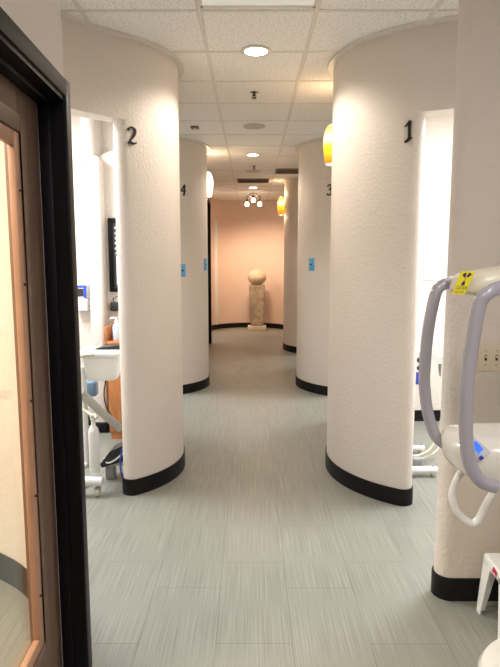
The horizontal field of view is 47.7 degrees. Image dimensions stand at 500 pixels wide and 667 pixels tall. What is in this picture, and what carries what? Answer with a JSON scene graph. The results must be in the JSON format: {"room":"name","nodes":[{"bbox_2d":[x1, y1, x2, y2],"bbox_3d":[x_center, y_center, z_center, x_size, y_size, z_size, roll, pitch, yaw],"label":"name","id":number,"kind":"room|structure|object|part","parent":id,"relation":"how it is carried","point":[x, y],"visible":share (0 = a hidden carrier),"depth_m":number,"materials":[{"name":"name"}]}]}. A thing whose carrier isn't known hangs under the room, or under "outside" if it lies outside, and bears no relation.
{"room":"dental clinic","nodes":[
{"label":"dental clinic","id":0,"kind":"room"},
{"bbox_2d":[0,112,62,660],"bbox_3d":[-1.902,-0.232,2.578,2.885,2.800,0.639,2,8,19],"label":"wall","id":1,"kind":"structure","parent":0,"point":[12,527],"depth_m":2.49,"materials":[{"name":"paint"}]},
{"bbox_2d":[0,553,27,597],"bbox_3d":[-1.950,1.088,2.781,2.810,0.130,0.591,2,8,17],"label":"baseboard","id":2,"kind":"structure","parent":1,"relation":"attached to","point":[12,572],"depth_m":2.60,"materials":[{"name":"rubber"}]},
{"bbox_2d":[0,0,62,75],"bbox_3d":[-0.586,0.115,-0.111,0.120,2.800,4.120,0,7,-2],"label":"wall","id":3,"kind":"structure","parent":0,"point":[40,20],"depth_m":1.64,"materials":[{"name":"paint"}]},
{"bbox_2d":[0,73,62,666],"bbox_3d":[-0.647,0.311,1.466,0.106,1.992,0.920,0,7,-2],"label":"door","id":4,"kind":"structure","parent":3,"relation":"in","point":[18,111],"depth_m":1.75,"materials":[{"name":"brown wood"}]},
{"bbox_2d":[0,7,91,666],"bbox_3d":[-0.643,0.278,1.462,0.150,2.075,1.040,0,7,-2],"label":"trim","id":5,"kind":"structure","parent":3,"relation":"attached to","point":[22,63],"depth_m":1.89,"materials":[{"name":"black paint"}]},
{"bbox_2d":[71,115,113,413],"bbox_3d":[-2.101,-0.555,5.074,2.500,2.800,0.120,0,7,0],"label":"wall","id":6,"kind":"structure","parent":0,"point":[79,172],"depth_m":4.95,"materials":[{"name":"paint"}]},
{"bbox_2d":[78,284,90,310],"bbox_3d":[-1.464,-0.317,4.988,0.144,0.227,0.110,0,7,0],"label":"dispenser","id":7,"kind":"object","parent":6,"relation":"attached to","point":[83,289],"visible":0.67,"depth_m":4.94,"materials":[{"name":"white plastic"}]},
{"bbox_2d":[78,285,86,297],"bbox_3d":[-1.479,-0.320,4.936,0.105,0.202,0.006,0,7,0],"label":"print","id":8,"kind":"object","parent":7,"relation":"attached to","point":[82,289],"depth_m":4.93},
{"bbox_2d":[78,298,90,310],"bbox_3d":[-1.479,-0.256,4.996,0.113,0.104,0.110,0,7,0],"label":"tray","id":9,"kind":"object","parent":7,"relation":"on","point":[83,303],"depth_m":4.94,"materials":[{"name":"white plastic"}]},
{"bbox_2d":[85,156,108,421],"bbox_3d":[-1.306,-0.313,4.918,0.120,2.360,0.230,0,7,0],"label":"wall pier","id":10,"kind":"object","parent":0,"point":[94,165],"visible":0.6,"depth_m":4.78,"materials":[{"name":"paint"}]},
{"bbox_2d":[95,422,109,431],"bbox_3d":[-1.306,0.806,5.057,0.140,0.105,0.240,0,7,0],"label":"baseboard","id":11,"kind":"object","parent":10,"relation":"attached to","point":[102,426],"visible":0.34,"depth_m":4.94,"materials":[{"name":"rubber"}]},
{"bbox_2d":[99,151,118,324],"bbox_3d":[-1.171,-0.358,4.992,0.360,2.430,0.080,0,7,0],"label":"wall panel","id":12,"kind":"object","parent":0,"point":[108,158],"visible":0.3,"depth_m":4.85,"materials":[{"name":"paint"}]},
{"bbox_2d":[107,218,117,291],"bbox_3d":[-1.120,-0.677,4.896,0.205,0.632,0.030,0,7,0],"label":"picture frame","id":13,"kind":"object","parent":12,"relation":"attached to","point":[112,243],"visible":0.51,"depth_m":4.89,"materials":[{"name":"black paint"}]},
{"bbox_2d":[112,222,117,287],"bbox_3d":[-1.120,-0.678,4.902,0.145,0.572,0.006,0,7,0],"label":"print","id":14,"kind":"object","parent":13,"relation":"attached to","point":[114,243],"depth_m":4.90,"materials":[{"name":"white paper"}]},
{"bbox_2d":[110,296,118,310],"bbox_3d":[-1.153,-0.279,4.937,0.130,0.160,0.050,0,7,0],"label":"wall box","id":15,"kind":"object","parent":12,"relation":"attached to","point":[113,305],"visible":0.61,"depth_m":4.92,"materials":[{"name":"black plastic"}]},
{"bbox_2d":[61,18,183,479],"bbox_3d":[-0.885,-0.354,3.519,0.679,2.800,3.085,1,7,8],"label":"wall","id":16,"kind":"structure","parent":0,"point":[126,83],"depth_m":3.54,"materials":[{"name":"paint"}]},
{"bbox_2d":[61,11,183,80],"bbox_3d":[-0.884,-1.734,3.340,0.761,0.015,3.169,1,7,8],"label":"trim","id":17,"kind":"structure","parent":16,"relation":"attached to","point":[64,15],"depth_m":3.28,"materials":[{"name":"metal"}]},
{"bbox_2d":[127,126,136,144],"bbox_3d":[-0.706,-1.183,3.378,0.063,0.105,0.009,-6,10,-40],"label":"number","id":18,"kind":"object","parent":16,"relation":"attached to","point":[132,127],"depth_m":3.38,"materials":[{"name":"black metal"}]},
{"bbox_2d":[122,447,184,495],"bbox_3d":[-0.740,0.883,4.459,0.428,0.105,1.654,-1,7,-9],"label":"baseboard","id":19,"kind":"structure","parent":16,"relation":"attached to","point":[148,483],"depth_m":3.72,"materials":[{"name":"rubber"}]},
{"bbox_2d":[179,137,209,152],"bbox_3d":[-0.889,-2.091,6.108,0.741,0.015,3.169,1,7,8],"label":"trim","id":20,"kind":"structure","parent":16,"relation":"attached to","point":[180,138],"depth_m":6.21,"materials":[{"name":"paint"}]},
{"bbox_2d":[80,117,208,384],"bbox_3d":[-0.890,-0.712,6.287,0.659,2.800,3.085,1,7,8],"label":"wall","id":21,"kind":"structure","parent":0,"point":[192,156],"depth_m":6.34,"materials":[{"name":"paint"}]},
{"bbox_2d":[181,264,185,276],"bbox_3d":[-0.747,-0.695,6.232,0.084,0.140,0.020,-6,9,-37],"label":"plate","id":22,"kind":"object","parent":21,"relation":"attached to","point":[183,266],"visible":0.78,"depth_m":6.24,"materials":[{"name":"blue plastic"}]},
{"bbox_2d":[183,374,209,393],"bbox_3d":[-0.746,0.526,7.223,0.420,0.105,1.651,-1,7,-8],"label":"baseboard","id":23,"kind":"structure","parent":21,"relation":"attached to","point":[192,387],"depth_m":6.53,"materials":[{"name":"rubber"}]},
{"bbox_2d":[204,258,206,270],"bbox_3d":[-0.515,-0.803,6.576,0.020,0.140,0.084,2,8,13],"label":"plate","id":24,"kind":"object","parent":21,"relation":"attached to","point":[205,259],"visible":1,"depth_m":6.55,"materials":[{"name":"blue plastic"}]},
{"bbox_2d":[207,172,212,196],"bbox_3d":[-0.519,-1.829,6.926,0.136,0.297,0.123,-4,8,-28],"label":"wall sconce","id":25,"kind":"object","parent":21,"relation":"attached to","point":[209,176],"visible":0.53,"depth_m":6.89,"materials":[{"name":"white glass"}]},
{"bbox_2d":[209,198,283,324],"bbox_3d":[-0.950,-1.466,12.127,4.517,2.800,1.744,2,8,14],"label":"wall","id":26,"kind":"structure","parent":0,"point":[251,237],"depth_m":12.49,"materials":[{"name":"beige paint"}]},
{"bbox_2d":[214,219,217,324],"bbox_3d":[-0.733,-1.332,12.282,0.070,2.285,0.100,0,7,0],"label":"trim","id":27,"kind":"structure","parent":26,"relation":"attached to","point":[215,220],"depth_m":12.22,"materials":[{"name":"beige paint"}]},
{"bbox_2d":[212,323,282,329],"bbox_3d":[-0.950,-0.130,12.300,4.535,0.105,1.762,2,8,14],"label":"baseboard","id":28,"kind":"structure","parent":26,"relation":"attached to","point":[226,325],"depth_m":12.65,"materials":[{"name":"rubber"}]},
{"bbox_2d":[0,327,497,666],"bbox_3d":[0.009,0.845,5.554,6.800,0.100,15.400,0,7,0],"label":"floor","id":29,"kind":"structure","parent":0,"point":[254,555],"depth_m":2.88,"materials":[{"name":"plastic"}]},
{"bbox_2d":[80,346,121,496],"bbox_3d":[-1.100,0.566,3.781,0.487,0.908,0.490,0,7,0],"label":"cart","id":30,"kind":"object","parent":29,"relation":"on","point":[99,365],"visible":0.7,"depth_m":3.73,"materials":[{"name":"white plastic"}]},
{"bbox_3d":[-1.135,0.593,3.697,0.041,0.717,0.268,2,8,12],"label":"post","id":31,"kind":"part","parent":30,"relation":"part of","materials":[{"name":"white metal"}]},
{"bbox_3d":[-1.091,0.224,3.694,0.144,0.190,0.074,3,8,19],"label":"handle","id":32,"kind":"part","parent":30,"relation":"part of","materials":[{"name":"white plastic"}]},
{"bbox_2d":[88,418,99,473],"bbox_3d":[-1.000,0.716,3.623,0.068,0.372,0.068,0,7,0],"label":"water bottle","id":33,"kind":"object","parent":30,"relation":"on","point":[93,433],"depth_m":3.60,"materials":[{"name":"white plastic"}]},
{"bbox_2d":[80,346,119,357],"bbox_3d":[-1.003,0.124,3.829,0.292,0.045,0.280,0,7,0],"label":"tray","id":34,"kind":"object","parent":30,"relation":"on","point":[110,353],"depth_m":3.70,"materials":[{"name":"white plastic"}]},
{"bbox_2d":[83,357,119,380],"bbox_3d":[-0.990,0.221,3.801,0.248,0.170,0.166,0,7,0],"label":"basin","id":35,"kind":"object","parent":30,"relation":"in","point":[94,368],"depth_m":3.73,"materials":[{"name":"white plastic"}]},
{"bbox_3d":[-1.003,0.524,3.806,0.296,0.314,0.062,-3,8,-22],"label":"arm","id":36,"kind":"part","parent":30,"relation":"part of","materials":[{"name":"grey ceramic"}]},
{"bbox_2d":[94,344,119,349],"bbox_3d":[-0.949,0.087,3.824,0.195,0.030,0.100,0,7,0],"label":"remote","id":37,"kind":"object","parent":30,"relation":"on","point":[113,346],"visible":0.71,"depth_m":3.78,"materials":[{"name":"black plastic"}]},
{"bbox_2d":[100,442,122,478],"bbox_3d":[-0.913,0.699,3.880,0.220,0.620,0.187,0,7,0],"label":"foot pedal","id":38,"kind":"object","parent":29,"relation":"on","point":[114,458],"visible":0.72,"depth_m":3.86,"materials":[{"name":"black plastic"}]},
{"bbox_2d":[104,322,121,438],"bbox_3d":[-1.077,0.402,4.845,0.230,0.961,0.366,0,7,0],"label":"base cabinet","id":39,"kind":"object","parent":29,"relation":"on","point":[114,387],"visible":0.31,"depth_m":4.71,"materials":[{"name":"orange wood"}]},
{"bbox_3d":[-1.077,-0.016,4.802,0.230,0.120,0.345,0,7,0],"label":"gallery rail","id":40,"kind":"part","parent":39,"relation":"part of","materials":[{"name":"orange wood"}]},
{"bbox_2d":[105,338,119,343],"bbox_3d":[-1.077,0.056,4.811,0.230,0.025,0.345,0,7,0],"label":"countertop","id":41,"kind":"structure","parent":39,"relation":"on","point":[111,341],"depth_m":4.64,"materials":[{"name":"orange wood"}]},
{"bbox_2d":[110,317,118,340],"bbox_3d":[-1.118,-0.040,4.710,0.080,0.192,0.066,5,9,33],"label":"pump bottle","id":42,"kind":"object","parent":41,"relation":"on","point":[115,328],"visible":0.93,"depth_m":4.68,"materials":[{"name":"plastic"}]},
{"bbox_3d":[-1.075,0.451,4.702,0.195,0.701,0.017,0,7,0],"label":"cabinet door","id":43,"kind":"part","parent":39,"relation":"part of","materials":[{"name":"orange wood"}]},
{"bbox_2d":[248,285,265,330],"bbox_3d":[0.151,-0.562,12.229,0.400,0.980,0.343,0,7,0],"label":"stone pedestal","id":44,"kind":"object","parent":29,"relation":"on","point":[256,292],"visible":0.99,"depth_m":12.07,"materials":[{"name":"stone"}]},
{"bbox_2d":[248,270,265,284],"bbox_3d":[0.151,-1.210,12.145,0.400,0.328,0.400,0,7,0],"label":"stone ball","id":45,"kind":"object","parent":44,"relation":"on","point":[255,277],"visible":1,"depth_m":12.01,"materials":[{"name":"stone"}]},
{"bbox_2d":[412,347,442,476],"bbox_3d":[1.272,0.528,4.133,0.490,0.894,0.524,0,7,0],"label":"cart","id":46,"kind":"object","parent":29,"relation":"on","point":[417,468],"visible":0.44,"depth_m":3.95,"materials":[{"name":"white plastic"}]},
{"bbox_2d":[416,347,442,363],"bbox_3d":[1.206,0.142,4.060,0.357,0.110,0.260,0,7,0],"label":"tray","id":47,"kind":"object","parent":46,"relation":"on","point":[435,359],"depth_m":3.93,"materials":[{"name":"white plastic"}]},
{"bbox_2d":[418,266,499,526],"bbox_3d":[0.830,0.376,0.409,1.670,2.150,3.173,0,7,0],"label":"machine","id":48,"kind":"object","parent":29,"relation":"on","point":[473,449],"visible":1,"depth_m":1.50,"materials":[{"name":"white plastic"}]},
{"bbox_3d":[0.631,0.455,1.583,0.161,0.169,0.050,0,7,0],"label":"loop handle","id":49,"kind":"part","parent":48,"relation":"part of","materials":[{"name":"white plastic"}]},
{"bbox_3d":[0.603,0.315,1.523,0.047,0.054,0.083,-3,8,-22],"label":"control panel","id":50,"kind":"part","parent":48,"relation":"part of","materials":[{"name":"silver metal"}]},
{"bbox_2d":[476,553,499,638],"bbox_3d":[1.154,1.077,2.305,0.350,0.272,0.250,0,7,0],"label":"step stool","id":51,"kind":"object","parent":29,"relation":"on","point":[490,571],"visible":0.98,"depth_m":2.38,"materials":[{"name":"white plastic"}]},
{"bbox_3d":[1.023,1.071,2.386,0.089,0.265,0.089,0,7,0],"label":"leg","id":52,"kind":"part","parent":51,"relation":"part of","materials":[{"name":"white plastic"}]},
{"bbox_3d":[1.023,1.091,2.226,0.089,0.265,0.089,0,7,0],"label":"leg","id":53,"kind":"part","parent":51,"relation":"part of","materials":[{"name":"white plastic"}]},
{"bbox_2d":[478,638,499,666],"bbox_3d":[0.787,1.096,1.461,0.388,0.452,0.388,0,7,0],"label":"waste bin","id":54,"kind":"object","parent":29,"relation":"on","point":[490,656],"visible":1,"depth_m":1.52,"materials":[{"name":"white plastic"}]},
{"bbox_2d":[60,0,458,200],"bbox_3d":[0.009,-2.031,5.183,6.800,0.100,15.400,0,7,0],"label":"ceiling","id":55,"kind":"structure","parent":0,"point":[174,31],"depth_m":3.76,"materials":[{"name":"tile"}]},
{"bbox_2d":[190,126,198,129],"bbox_3d":[-0.540,-2.015,5.538,0.080,0.023,0.100,0,7,0],"label":"ceiling sensor","id":56,"kind":"object","parent":55,"relation":"attached to","point":[192,127],"visible":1,"depth_m":5.50,"materials":[{"name":"brown plastic"}]},
{"bbox_2d":[245,153,260,156],"bbox_3d":[0.038,-2.205,6.975,0.190,0.011,0.190,0,7,0],"label":"recessed light","id":57,"kind":"object","parent":55,"relation":"in","point":[247,154],"visible":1,"depth_m":6.95,"materials":[{"name":"metal"}]},
{"bbox_2d":[246,170,259,172],"bbox_3d":[0.045,-2.373,8.264,0.218,0.010,0.218,0,7,0],"label":"ceiling speaker","id":58,"kind":"object","parent":55,"relation":"attached to","point":[250,171],"visible":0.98,"depth_m":8.27,"materials":[{"name":"paint"}]},
{"bbox_2d":[237,178,269,182],"bbox_3d":[0.053,-2.498,9.256,0.530,0.018,0.480,0,7,0],"label":"ceiling vent","id":59,"kind":"object","parent":55,"relation":"in","point":[239,180],"visible":1,"depth_m":9.17,"materials":[{"name":"black plastic"}]},
{"bbox_2d":[245,193,261,205],"bbox_3d":[0.065,-2.606,11.007,0.274,0.252,0.274,6,10,41],"label":"ceiling light","id":60,"kind":"object","parent":55,"relation":"attached to","point":[250,194],"visible":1,"depth_m":10.97,"materials":[{"name":"white glass"}]},
{"bbox_2d":[243,123,264,128],"bbox_3d":[0.040,-2.017,5.507,0.218,0.010,0.218,0,7,0],"label":"ceiling speaker","id":61,"kind":"object","parent":55,"relation":"attached to","point":[251,125],"visible":1,"depth_m":5.49,"materials":[{"name":"paint"}]},
{"bbox_2d":[245,125,262,128],"bbox_3d":[0.040,-2.018,5.507,0.184,0.008,0.184,0,7,0],"label":"grille","id":62,"kind":"object","parent":61,"relation":"attached to","point":[246,126],"depth_m":5.49,"materials":[{"name":"metal"}]},
{"bbox_2d":[250,91,258,98],"bbox_3d":[0.032,-1.854,4.399,0.072,0.050,0.072,0,7,0],"label":"sprinkler head","id":63,"kind":"object","parent":55,"relation":"attached to","point":[251,92],"visible":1,"depth_m":4.39},
{"bbox_2d":[241,45,270,56],"bbox_3d":[0.037,-1.760,3.523,0.190,0.011,0.190,0,7,0],"label":"recessed light","id":64,"kind":"object","parent":55,"relation":"in","point":[251,50],"visible":1,"depth_m":3.51,"materials":[{"name":"metal"}]},
{"bbox_2d":[197,0,319,7],"bbox_3d":[0.040,-1.606,2.333,0.614,0.012,1.150,0,7,0],"label":"recessed light","id":65,"kind":"object","parent":55,"relation":"in","point":[201,3],"visible":1,"depth_m":2.86,"materials":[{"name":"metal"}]},
{"bbox_2d":[61,0,458,200],"bbox_3d":[0.009,-1.979,5.189,6.600,0.004,15.200,0,7,0],"label":"trim","id":66,"kind":"structure","parent":55,"relation":"attached to","point":[199,11],"depth_m":3.55,"materials":[{"name":"metal"}]},
{"bbox_2d":[274,168,298,173],"bbox_3d":[0.575,-2.369,8.264,0.420,0.018,0.440,0,7,0],"label":"ceiling vent","id":67,"kind":"object","parent":55,"relation":"in","point":[278,170],"visible":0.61,"depth_m":8.19,"materials":[{"name":"black plastic"}]},
{"bbox_2d":[283,178,297,346],"bbox_3d":[1.031,-1.103,9.315,0.839,2.800,2.907,-2,8,-12],"label":"wall","id":68,"kind":"structure","parent":0,"point":[290,186],"depth_m":9.19,"materials":[{"name":"paint"}]},
{"bbox_2d":[277,197,284,214],"bbox_3d":[0.514,-2.112,9.351,0.123,0.297,0.123,0,7,-4],"label":"wall sconce","id":69,"kind":"object","parent":68,"relation":"attached to","point":[281,203],"visible":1,"depth_m":9.31,"materials":[{"name":"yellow glass"}]},
{"bbox_2d":[283,343,296,352],"bbox_3d":[0.857,0.162,10.040,0.522,0.105,1.940,1,7,6],"label":"baseboard","id":70,"kind":"structure","parent":68,"relation":"attached to","point":[293,349],"depth_m":9.34,"materials":[{"name":"rubber"}]},
{"bbox_2d":[282,177,297,183],"bbox_3d":[1.031,-2.483,9.137,0.923,0.015,2.991,-2,8,-12],"label":"trim","id":71,"kind":"structure","parent":68,"relation":"attached to","point":[283,181],"depth_m":9.03,"materials":[{"name":"metal"}]},
{"bbox_2d":[296,140,331,385],"bbox_3d":[1.026,-0.741,6.519,0.839,2.800,2.907,-2,8,-12],"label":"wall","id":72,"kind":"structure","parent":0,"point":[314,204],"depth_m":6.31,"materials":[{"name":"paint"}]},
{"bbox_2d":[295,137,323,153],"bbox_3d":[1.026,-2.121,6.340,0.923,0.015,2.991,-2,8,-12],"label":"trim","id":73,"kind":"structure","parent":72,"relation":"attached to","point":[298,146],"depth_m":6.25,"materials":[{"name":"paint"}]},
{"bbox_2d":[309,258,313,270],"bbox_3d":[0.687,-0.772,6.319,0.020,0.140,0.084,-5,9,-34],"label":"plate","id":74,"kind":"object","parent":72,"relation":"attached to","point":[311,260],"visible":1,"depth_m":6.31,"materials":[{"name":"blue plastic"}]},
{"bbox_2d":[296,376,327,395],"bbox_3d":[0.852,0.524,7.244,0.522,0.105,1.940,1,7,6],"label":"baseboard","id":75,"kind":"structure","parent":72,"relation":"attached to","point":[310,387],"depth_m":6.46,"materials":[{"name":"rubber"}]},
{"bbox_2d":[327,21,457,488],"bbox_3d":[1.021,-0.380,3.722,0.839,2.800,2.907,-2,8,-12],"label":"wall","id":76,"kind":"structure","parent":0,"point":[386,82],"depth_m":3.43,"materials":[{"name":"paint"}]},
{"bbox_2d":[323,124,331,165],"bbox_3d":[0.631,-1.431,4.275,0.156,0.297,0.123,5,9,35],"label":"wall sconce","id":77,"kind":"object","parent":76,"relation":"attached to","point":[327,141],"visible":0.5,"depth_m":4.25,"materials":[{"name":"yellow glass"}]},
{"bbox_2d":[325,445,412,505],"bbox_3d":[0.847,0.885,4.447,0.522,0.105,1.940,1,7,6],"label":"baseboard","id":78,"kind":"structure","parent":76,"relation":"attached to","point":[399,497],"depth_m":3.60,"materials":[{"name":"rubber"}]},
{"bbox_2d":[327,15,457,81],"bbox_3d":[1.021,-1.760,3.544,0.923,0.015,2.991,-2,8,-12],"label":"trim","id":79,"kind":"structure","parent":76,"relation":"attached to","point":[343,51],"depth_m":3.22,"materials":[{"name":"metal"}]},
{"bbox_2d":[404,120,411,142],"bbox_3d":[0.900,-1.148,3.213,0.048,0.123,0.008,5,9,32],"label":"number","id":80,"kind":"object","parent":76,"relation":"attached to","point":[409,122],"depth_m":3.21,"materials":[{"name":"black metal"}]},
{"bbox_2d":[415,114,453,409],"bbox_3d":[2.109,-0.572,5.206,2.520,2.800,0.120,0,7,0],"label":"wall","id":81,"kind":"structure","parent":0,"point":[438,128],"depth_m":5.08,"materials":[{"name":"paint"}]},
{"bbox_2d":[414,410,440,420],"bbox_3d":[2.109,0.765,5.379,2.538,0.105,0.138,0,7,0],"label":"baseboard","id":82,"kind":"structure","parent":81,"relation":"attached to","point":[418,416],"depth_m":5.31,"materials":[{"name":"rubber"}]},
{"bbox_2d":[423,252,447,279],"bbox_3d":[1.690,-0.613,5.133,0.220,0.260,0.015,0,7,0],"label":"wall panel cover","id":83,"kind":"object","parent":81,"relation":"attached to","point":[435,263],"visible":0.79,"depth_m":5.13,"materials":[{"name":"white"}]},
{"bbox_2d":[434,0,499,577],"bbox_3d":[2.100,-0.208,2.394,2.528,2.800,0.120,0,7,0],"label":"wall","id":84,"kind":"structure","parent":0,"point":[474,215],"depth_m":2.32,"materials":[{"name":"paint"}]},
{"bbox_2d":[431,565,498,600],"bbox_3d":[2.100,1.128,2.567,2.546,0.105,0.138,0,7,0],"label":"baseboard","id":85,"kind":"structure","parent":84,"relation":"attached to","point":[444,588],"depth_m":2.50,"materials":[{"name":"rubber"}]},
{"bbox_2d":[477,344,499,370],"bbox_3d":[1.054,0.102,2.367,0.194,0.115,0.018,0,7,0],"label":"switch plate","id":86,"kind":"object","parent":84,"relation":"attached to","point":[488,354],"visible":0.98,"depth_m":2.37,"materials":[{"name":"beige plastic"}]},
{"bbox_3d":[-0.793,-2.400,9.522,0.120,0.280,0.900,0,7,0],"label":"wall","id":87,"kind":"structure","parent":0,"visible":0},
{"bbox_2d":[207,197,211,343],"bbox_3d":[-0.785,-1.025,9.690,0.175,2.550,0.960,0,7,0],"label":"trim","id":88,"kind":"structure","parent":87,"relation":"attached to","point":[208,199],"depth_m":10.08,"materials":[{"name":"black paint"}]}
]}

